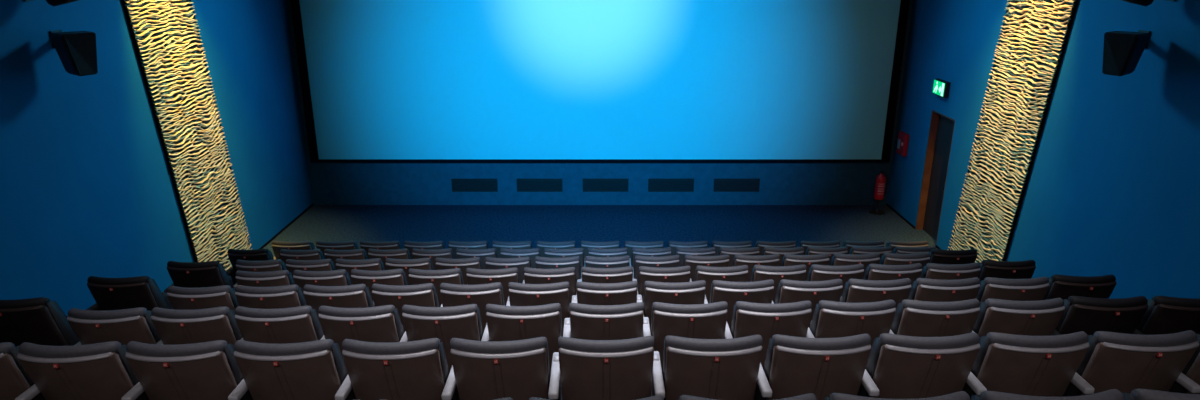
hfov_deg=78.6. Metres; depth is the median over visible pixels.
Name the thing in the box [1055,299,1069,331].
cushion
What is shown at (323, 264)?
seat
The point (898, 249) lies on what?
seat
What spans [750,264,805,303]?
seat
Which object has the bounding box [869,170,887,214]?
fire extinguisher
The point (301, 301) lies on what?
armrest
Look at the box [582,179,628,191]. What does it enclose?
air vent
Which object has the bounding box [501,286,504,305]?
cushion
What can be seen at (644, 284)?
cushion
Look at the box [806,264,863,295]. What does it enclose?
seat
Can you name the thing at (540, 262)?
seat
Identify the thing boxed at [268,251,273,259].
cushion
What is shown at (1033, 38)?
relief panel
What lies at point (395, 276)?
seat
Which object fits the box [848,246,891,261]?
seat
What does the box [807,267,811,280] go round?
cushion
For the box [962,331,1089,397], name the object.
seat
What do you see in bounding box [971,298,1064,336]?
seat
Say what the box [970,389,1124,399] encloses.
seat
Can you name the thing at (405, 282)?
cushion
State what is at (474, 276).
seat
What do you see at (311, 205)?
baseboard
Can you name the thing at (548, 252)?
seat
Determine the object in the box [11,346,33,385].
cushion
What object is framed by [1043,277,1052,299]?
armrest
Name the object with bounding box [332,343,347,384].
cushion
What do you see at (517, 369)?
seat
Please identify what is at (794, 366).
seat
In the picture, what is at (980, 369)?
cushion
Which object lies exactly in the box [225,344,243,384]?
cushion
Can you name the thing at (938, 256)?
seat
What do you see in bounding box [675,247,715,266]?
seat
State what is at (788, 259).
seat
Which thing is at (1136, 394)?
seat
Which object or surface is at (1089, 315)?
seat
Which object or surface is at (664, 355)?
cushion
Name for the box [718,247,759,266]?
seat
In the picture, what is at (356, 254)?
seat
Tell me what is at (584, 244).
seat
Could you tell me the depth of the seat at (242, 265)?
8.18 m
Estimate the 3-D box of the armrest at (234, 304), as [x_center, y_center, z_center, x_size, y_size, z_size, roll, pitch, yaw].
[-3.300,0.977,6.221,0.501,0.552,0.359,-1,18,0]
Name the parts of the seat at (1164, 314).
armrest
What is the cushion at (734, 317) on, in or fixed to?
on the seat at (766, 320)
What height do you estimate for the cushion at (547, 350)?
0.552 m
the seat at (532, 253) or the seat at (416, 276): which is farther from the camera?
the seat at (532, 253)
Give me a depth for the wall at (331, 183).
14.71 m
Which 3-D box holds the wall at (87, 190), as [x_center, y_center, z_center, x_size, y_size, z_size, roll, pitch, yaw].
[-5.910,-0.017,5.718,0.200,6.300,17.680,0,18,0]
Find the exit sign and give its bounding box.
[932,79,950,97]
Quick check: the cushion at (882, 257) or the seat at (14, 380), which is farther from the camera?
the cushion at (882, 257)
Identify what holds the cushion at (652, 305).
on the seat at (697, 321)
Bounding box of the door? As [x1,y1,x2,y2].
[923,114,953,239]
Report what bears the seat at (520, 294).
on the trim
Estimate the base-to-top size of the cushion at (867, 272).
0.552 m
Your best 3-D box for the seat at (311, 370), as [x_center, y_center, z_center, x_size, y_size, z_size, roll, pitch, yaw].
[-1.673,1.123,4.067,0.560,0.919,0.481,-1,18,0]
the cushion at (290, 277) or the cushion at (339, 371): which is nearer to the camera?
the cushion at (339, 371)
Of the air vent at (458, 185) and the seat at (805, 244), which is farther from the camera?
the air vent at (458, 185)
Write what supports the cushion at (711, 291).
on the seat at (730, 292)
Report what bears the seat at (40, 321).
on the trim
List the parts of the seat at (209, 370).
armrest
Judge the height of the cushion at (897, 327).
0.552 m
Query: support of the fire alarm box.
attached to the wall at (1113, 186)
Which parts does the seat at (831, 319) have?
armrest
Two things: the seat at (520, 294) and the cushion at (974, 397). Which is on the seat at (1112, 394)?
the cushion at (974, 397)
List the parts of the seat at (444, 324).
armrest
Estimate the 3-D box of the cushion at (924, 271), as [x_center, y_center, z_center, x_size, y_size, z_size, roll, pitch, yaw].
[3.433,0.883,7.301,0.501,0.552,0.359,-1,18,0]
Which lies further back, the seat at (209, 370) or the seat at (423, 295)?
the seat at (423, 295)
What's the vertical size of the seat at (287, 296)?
0.919 m
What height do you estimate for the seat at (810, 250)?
0.919 m
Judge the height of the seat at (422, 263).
0.919 m
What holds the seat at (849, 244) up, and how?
on the floor
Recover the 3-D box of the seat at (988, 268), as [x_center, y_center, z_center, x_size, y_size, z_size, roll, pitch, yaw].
[4.000,0.980,7.419,0.620,0.919,0.481,0,18,0]
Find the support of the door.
in the wall at (1113, 186)
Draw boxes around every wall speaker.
[49,30,97,75]
[1102,30,1150,75]
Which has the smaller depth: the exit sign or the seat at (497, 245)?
the seat at (497, 245)
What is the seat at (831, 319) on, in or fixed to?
on the trim
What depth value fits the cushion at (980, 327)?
4.99 m
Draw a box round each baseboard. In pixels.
[228,203,313,275]
[886,203,941,249]
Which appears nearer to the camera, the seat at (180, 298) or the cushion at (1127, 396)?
the cushion at (1127, 396)
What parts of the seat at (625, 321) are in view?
armrest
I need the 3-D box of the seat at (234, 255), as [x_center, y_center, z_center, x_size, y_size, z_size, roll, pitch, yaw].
[-4.522,1.017,9.610,0.560,0.919,0.481,0,18,0]
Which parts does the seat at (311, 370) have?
armrest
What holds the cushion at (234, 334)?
on the seat at (173, 327)
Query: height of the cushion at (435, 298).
0.552 m
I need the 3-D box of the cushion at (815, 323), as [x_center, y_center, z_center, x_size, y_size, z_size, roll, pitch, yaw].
[1.728,0.943,5.098,0.501,0.552,0.359,-1,18,0]
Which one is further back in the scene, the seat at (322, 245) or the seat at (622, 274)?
the seat at (322, 245)
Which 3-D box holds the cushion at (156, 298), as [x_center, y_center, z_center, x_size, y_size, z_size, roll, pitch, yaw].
[-4.100,0.919,6.428,0.501,0.552,0.359,0,18,0]
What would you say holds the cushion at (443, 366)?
on the seat at (410, 370)
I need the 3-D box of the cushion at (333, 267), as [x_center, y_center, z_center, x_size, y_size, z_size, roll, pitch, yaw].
[-3.275,0.936,8.430,0.501,0.552,0.359,-1,18,0]
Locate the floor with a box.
[263,205,936,256]
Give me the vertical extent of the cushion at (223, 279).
0.552 m
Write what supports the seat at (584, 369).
on the trim
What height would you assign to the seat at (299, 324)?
0.919 m
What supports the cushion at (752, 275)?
on the seat at (759, 272)
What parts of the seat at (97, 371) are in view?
armrest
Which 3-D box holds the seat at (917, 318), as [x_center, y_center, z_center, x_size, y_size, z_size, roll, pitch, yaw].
[2.260,1.059,5.157,0.560,0.919,0.481,-1,18,0]
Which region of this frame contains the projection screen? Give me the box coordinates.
[290,0,909,162]
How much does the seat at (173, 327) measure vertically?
0.919 m
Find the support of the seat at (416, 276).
on the trim
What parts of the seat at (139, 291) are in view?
armrest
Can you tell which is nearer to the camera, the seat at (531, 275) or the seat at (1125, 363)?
the seat at (1125, 363)
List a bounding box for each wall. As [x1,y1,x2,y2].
[0,0,312,315]
[287,0,912,204]
[887,0,1199,298]
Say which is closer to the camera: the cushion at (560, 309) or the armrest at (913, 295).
the cushion at (560, 309)
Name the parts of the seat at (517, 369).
armrest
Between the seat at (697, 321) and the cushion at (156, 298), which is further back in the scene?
the cushion at (156, 298)
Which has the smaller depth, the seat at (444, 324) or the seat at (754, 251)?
the seat at (444, 324)
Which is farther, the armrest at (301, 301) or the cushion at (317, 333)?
the armrest at (301, 301)
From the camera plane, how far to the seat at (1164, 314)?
4.89 m
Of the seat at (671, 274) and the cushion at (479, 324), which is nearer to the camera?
the cushion at (479, 324)
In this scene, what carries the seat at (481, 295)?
on the trim
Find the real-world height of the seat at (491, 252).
0.919 m
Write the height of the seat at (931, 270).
0.919 m
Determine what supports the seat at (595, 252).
on the trim
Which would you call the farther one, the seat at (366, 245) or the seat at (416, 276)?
the seat at (366, 245)
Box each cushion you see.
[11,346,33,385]
[47,300,78,345]
[118,345,138,385]
[145,310,160,342]
[148,279,169,308]
[218,263,231,287]
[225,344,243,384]
[228,310,241,340]
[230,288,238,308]
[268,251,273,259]
[281,262,286,269]
[288,272,294,284]
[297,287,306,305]
[311,309,323,339]
[331,261,335,269]
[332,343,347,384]
[345,272,351,284]
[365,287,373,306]
[394,308,403,341]
[403,271,407,284]
[433,286,438,306]
[439,342,448,383]
[460,271,463,284]
[477,307,482,340]
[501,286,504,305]
[546,341,549,399]
[560,309,561,336]
[644,284,644,316]
[651,305,652,335]
[663,340,665,399]
[709,283,712,302]
[731,305,736,337]
[750,268,753,281]
[764,338,773,381]
[775,282,780,303]
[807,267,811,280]
[810,304,819,336]
[830,256,834,265]
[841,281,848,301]
[863,266,869,279]
[865,337,880,379]
[879,255,883,264]
[891,303,903,333]
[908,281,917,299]
[920,266,926,277]
[970,395,980,399]
[971,336,988,377]
[973,302,986,333]
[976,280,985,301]
[978,262,982,277]
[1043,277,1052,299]
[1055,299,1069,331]
[1076,335,1096,375]
[1122,393,1134,399]
[1136,299,1154,331]
[1182,334,1199,374]
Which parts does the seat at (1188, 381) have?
armrest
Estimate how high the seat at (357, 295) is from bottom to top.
0.919 m
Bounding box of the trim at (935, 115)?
[915,110,954,242]
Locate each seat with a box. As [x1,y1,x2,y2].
[0,297,78,346]
[0,342,33,399]
[15,341,138,399]
[67,307,160,345]
[86,276,171,310]
[121,340,243,399]
[151,307,241,344]
[164,261,233,292]
[167,285,238,311]
[226,249,273,284]
[228,339,347,399]
[234,259,286,288]
[234,306,323,343]
[235,270,294,286]
[235,285,306,308]
[272,241,314,259]
[280,249,324,264]
[286,259,335,274]
[293,269,351,291]
[303,284,374,314]
[316,241,358,256]
[318,305,403,352]
[324,249,367,269]
[335,258,384,284]
[335,338,448,399]
[351,269,407,304]
[360,241,401,258]
[368,249,410,269]
[372,283,438,332]
[380,397,512,399]
[385,258,433,284]
[400,304,482,372]
[404,241,444,258]
[408,268,463,306]
[412,248,453,269]
[435,257,482,284]
[440,282,504,332]
[441,337,549,399]
[448,241,488,258]
[456,248,496,268]
[466,267,519,305]
[481,303,561,374]
[485,257,530,282]
[492,241,531,257]
[500,248,540,267]
[506,282,569,336]
[523,267,575,302]
[529,395,663,399]
[535,256,579,290]
[537,241,575,256]
[544,248,583,278]
[548,336,653,399]
[563,302,643,339]
[571,281,636,304]
[576,266,632,294]
[581,241,618,260]
[581,256,629,278]
[584,247,627,266]
[624,241,662,265]
[629,247,671,278]
[633,255,679,285]
[633,266,690,302]
[637,280,705,331]
[643,301,727,373]
[652,335,762,399]
[668,241,707,255]
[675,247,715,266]
[678,393,816,399]
[679,254,729,281]
[690,265,748,302]
[704,280,773,330]
[711,241,751,255]
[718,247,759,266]
[724,300,811,369]
[732,254,779,281]
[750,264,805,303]
[754,334,870,399]
[755,241,795,254]
[762,247,803,265]
[772,279,842,327]
[781,253,829,280]
[798,241,839,254]
[805,246,847,265]
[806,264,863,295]
[806,300,895,347]
[824,391,970,399]
[830,253,879,276]
[840,278,911,307]
[842,241,883,252]
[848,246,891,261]
[857,332,979,398]
[862,263,921,285]
[879,252,929,268]
[885,241,927,250]
[889,299,979,336]
[892,246,935,253]
[908,277,979,301]
[920,263,979,279]
[928,249,976,263]
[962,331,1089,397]
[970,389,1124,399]
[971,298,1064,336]
[976,277,1048,302]
[978,260,1035,280]
[1043,274,1116,299]
[1052,296,1148,335]
[1063,330,1198,396]
[1122,389,1199,399]
[1133,296,1199,334]
[1168,334,1199,393]
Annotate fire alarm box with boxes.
[896,131,908,155]
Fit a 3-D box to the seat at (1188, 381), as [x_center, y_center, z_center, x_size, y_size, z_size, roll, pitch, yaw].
[3.367,1.068,4.049,0.560,0.919,0.481,-1,18,0]
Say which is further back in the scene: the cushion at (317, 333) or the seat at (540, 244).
the seat at (540, 244)
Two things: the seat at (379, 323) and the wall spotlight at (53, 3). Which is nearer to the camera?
the seat at (379, 323)
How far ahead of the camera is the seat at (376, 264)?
8.18 m
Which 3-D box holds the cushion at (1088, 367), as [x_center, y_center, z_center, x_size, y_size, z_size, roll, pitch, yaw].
[2.835,0.951,3.989,0.501,0.552,0.359,-1,18,0]
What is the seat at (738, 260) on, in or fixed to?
on the trim
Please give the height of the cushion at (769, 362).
0.552 m
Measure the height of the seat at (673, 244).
0.919 m
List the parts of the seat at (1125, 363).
armrest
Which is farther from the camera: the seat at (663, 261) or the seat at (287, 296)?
the seat at (663, 261)
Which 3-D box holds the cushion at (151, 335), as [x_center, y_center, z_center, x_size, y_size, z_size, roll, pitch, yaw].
[-3.312,0.998,5.116,0.501,0.552,0.359,-1,18,0]
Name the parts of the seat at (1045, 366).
armrest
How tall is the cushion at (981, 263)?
0.552 m
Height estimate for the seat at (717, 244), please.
0.919 m
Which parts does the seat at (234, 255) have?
armrest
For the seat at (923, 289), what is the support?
on the trim
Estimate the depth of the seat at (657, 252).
9.27 m
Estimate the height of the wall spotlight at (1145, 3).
0.362 m
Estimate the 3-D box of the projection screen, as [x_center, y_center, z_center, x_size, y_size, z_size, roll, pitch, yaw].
[0.000,-3.049,13.706,11.360,4.820,0.150,0,18,0]
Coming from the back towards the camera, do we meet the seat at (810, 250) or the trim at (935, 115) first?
the trim at (935, 115)
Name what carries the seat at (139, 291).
on the trim
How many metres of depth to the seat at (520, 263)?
8.17 m
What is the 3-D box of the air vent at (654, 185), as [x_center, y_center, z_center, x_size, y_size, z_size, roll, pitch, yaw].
[1.425,-0.297,14.701,0.920,0.270,0.023,0,18,0]
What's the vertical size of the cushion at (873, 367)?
0.552 m
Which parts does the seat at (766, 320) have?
armrest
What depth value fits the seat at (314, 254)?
9.28 m
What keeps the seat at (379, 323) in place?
on the trim
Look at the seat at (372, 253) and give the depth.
9.27 m
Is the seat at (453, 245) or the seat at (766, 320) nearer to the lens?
the seat at (766, 320)
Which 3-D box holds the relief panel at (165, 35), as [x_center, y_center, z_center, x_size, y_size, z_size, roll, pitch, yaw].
[-5.777,-1.605,10.156,0.054,5.980,2.404,0,18,0]
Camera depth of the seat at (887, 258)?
8.15 m
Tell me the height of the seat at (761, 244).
0.919 m
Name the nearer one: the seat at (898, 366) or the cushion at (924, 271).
the seat at (898, 366)
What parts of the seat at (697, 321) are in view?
armrest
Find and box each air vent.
[451,179,497,191]
[516,179,562,191]
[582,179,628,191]
[648,179,693,191]
[713,179,759,191]
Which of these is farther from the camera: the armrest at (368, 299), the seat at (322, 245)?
the seat at (322, 245)
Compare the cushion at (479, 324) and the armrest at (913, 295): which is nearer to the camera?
the cushion at (479, 324)
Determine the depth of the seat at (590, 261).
8.16 m
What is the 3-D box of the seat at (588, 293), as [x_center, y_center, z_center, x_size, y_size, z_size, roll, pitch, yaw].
[0.032,1.063,6.270,0.561,0.919,0.481,-1,18,0]
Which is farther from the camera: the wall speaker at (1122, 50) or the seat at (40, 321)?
the wall speaker at (1122, 50)
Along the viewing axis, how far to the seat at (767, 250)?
9.27 m
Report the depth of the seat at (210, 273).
7.36 m
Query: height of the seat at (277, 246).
0.919 m
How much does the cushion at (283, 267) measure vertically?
0.552 m
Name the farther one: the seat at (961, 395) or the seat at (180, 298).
the seat at (180, 298)
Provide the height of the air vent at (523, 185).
0.270 m
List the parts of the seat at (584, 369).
armrest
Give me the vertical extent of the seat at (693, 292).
0.919 m
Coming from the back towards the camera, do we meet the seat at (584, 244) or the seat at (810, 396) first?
the seat at (584, 244)
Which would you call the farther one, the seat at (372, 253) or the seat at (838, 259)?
the seat at (372, 253)
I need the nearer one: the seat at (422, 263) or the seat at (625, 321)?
the seat at (625, 321)
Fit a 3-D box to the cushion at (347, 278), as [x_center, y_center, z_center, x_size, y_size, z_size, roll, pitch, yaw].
[-2.727,0.950,7.323,0.501,0.552,0.359,-1,18,0]
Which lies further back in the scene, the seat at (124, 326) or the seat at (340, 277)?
the seat at (340, 277)
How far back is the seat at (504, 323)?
4.88 m
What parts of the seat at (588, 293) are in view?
armrest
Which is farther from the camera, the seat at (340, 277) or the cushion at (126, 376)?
the seat at (340, 277)
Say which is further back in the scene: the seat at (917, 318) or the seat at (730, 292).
the seat at (730, 292)
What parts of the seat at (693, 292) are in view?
armrest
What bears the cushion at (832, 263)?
on the seat at (838, 259)
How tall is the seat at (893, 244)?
0.919 m
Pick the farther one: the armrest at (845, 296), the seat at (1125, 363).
the armrest at (845, 296)
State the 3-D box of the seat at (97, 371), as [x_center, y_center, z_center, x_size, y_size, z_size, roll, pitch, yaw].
[-2.793,1.135,4.071,0.560,0.919,0.481,-1,18,0]
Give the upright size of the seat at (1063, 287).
0.919 m
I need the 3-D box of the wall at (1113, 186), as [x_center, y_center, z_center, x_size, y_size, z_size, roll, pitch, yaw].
[5.910,-0.017,5.718,0.200,6.300,17.680,0,18,0]
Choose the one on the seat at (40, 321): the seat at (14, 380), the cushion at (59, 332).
the cushion at (59, 332)
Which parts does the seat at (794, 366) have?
armrest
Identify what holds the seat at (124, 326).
on the trim
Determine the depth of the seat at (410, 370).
3.80 m
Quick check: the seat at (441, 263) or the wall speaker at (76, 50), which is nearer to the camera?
the wall speaker at (76, 50)
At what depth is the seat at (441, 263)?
8.17 m
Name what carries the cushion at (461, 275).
on the seat at (416, 276)
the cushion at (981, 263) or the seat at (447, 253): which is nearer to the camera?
the cushion at (981, 263)
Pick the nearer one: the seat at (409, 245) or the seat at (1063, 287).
the seat at (1063, 287)
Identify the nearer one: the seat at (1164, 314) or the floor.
the seat at (1164, 314)
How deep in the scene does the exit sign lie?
12.27 m
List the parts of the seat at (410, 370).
armrest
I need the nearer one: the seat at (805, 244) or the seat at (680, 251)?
the seat at (680, 251)
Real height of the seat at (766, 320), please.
0.919 m
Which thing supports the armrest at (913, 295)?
on the seat at (923, 289)
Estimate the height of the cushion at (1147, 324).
0.552 m
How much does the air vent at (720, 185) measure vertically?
0.270 m
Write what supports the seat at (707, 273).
on the trim
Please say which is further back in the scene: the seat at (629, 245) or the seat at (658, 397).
the seat at (629, 245)
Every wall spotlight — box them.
[24,0,78,6]
[1121,0,1175,6]
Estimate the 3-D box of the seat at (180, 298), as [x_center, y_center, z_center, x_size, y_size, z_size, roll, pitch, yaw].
[-3.328,1.100,6.282,0.560,0.919,0.481,-1,18,0]
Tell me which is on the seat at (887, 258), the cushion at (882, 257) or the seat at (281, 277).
the cushion at (882, 257)
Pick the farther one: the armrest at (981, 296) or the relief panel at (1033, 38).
the relief panel at (1033, 38)
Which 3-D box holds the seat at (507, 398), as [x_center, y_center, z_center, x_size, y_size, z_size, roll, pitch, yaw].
[-0.597,1.129,2.957,0.560,0.919,0.481,-1,18,0]
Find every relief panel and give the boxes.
[121,0,252,270]
[948,0,1078,262]
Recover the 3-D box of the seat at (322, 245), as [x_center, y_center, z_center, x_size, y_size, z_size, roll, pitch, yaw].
[-3.798,0.976,10.687,0.617,0.919,0.481,0,18,0]
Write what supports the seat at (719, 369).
on the trim
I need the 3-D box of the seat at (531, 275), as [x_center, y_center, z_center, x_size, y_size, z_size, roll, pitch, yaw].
[-0.515,1.049,7.377,0.561,0.919,0.481,-1,18,0]
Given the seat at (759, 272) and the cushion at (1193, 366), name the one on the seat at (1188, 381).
the cushion at (1193, 366)
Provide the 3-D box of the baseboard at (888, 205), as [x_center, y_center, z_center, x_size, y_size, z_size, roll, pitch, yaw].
[5.804,0.733,12.854,0.012,0.040,4.180,0,18,0]
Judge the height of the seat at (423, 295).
0.919 m
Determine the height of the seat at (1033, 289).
0.919 m
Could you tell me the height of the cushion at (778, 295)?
0.552 m
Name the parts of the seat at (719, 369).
armrest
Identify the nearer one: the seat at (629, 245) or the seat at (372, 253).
the seat at (372, 253)
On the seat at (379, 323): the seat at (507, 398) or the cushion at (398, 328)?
the cushion at (398, 328)
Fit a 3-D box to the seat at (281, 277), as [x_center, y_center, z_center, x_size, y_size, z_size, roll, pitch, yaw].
[-3.315,1.079,7.387,0.561,0.919,0.481,-1,18,0]
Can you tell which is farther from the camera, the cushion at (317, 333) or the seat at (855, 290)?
the seat at (855, 290)
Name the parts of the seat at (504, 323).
armrest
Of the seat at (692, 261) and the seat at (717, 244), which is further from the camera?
the seat at (717, 244)
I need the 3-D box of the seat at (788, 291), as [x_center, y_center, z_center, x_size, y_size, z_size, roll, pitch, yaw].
[1.712,1.045,6.264,0.561,0.919,0.481,-1,18,0]
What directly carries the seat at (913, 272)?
on the trim
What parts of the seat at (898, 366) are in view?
armrest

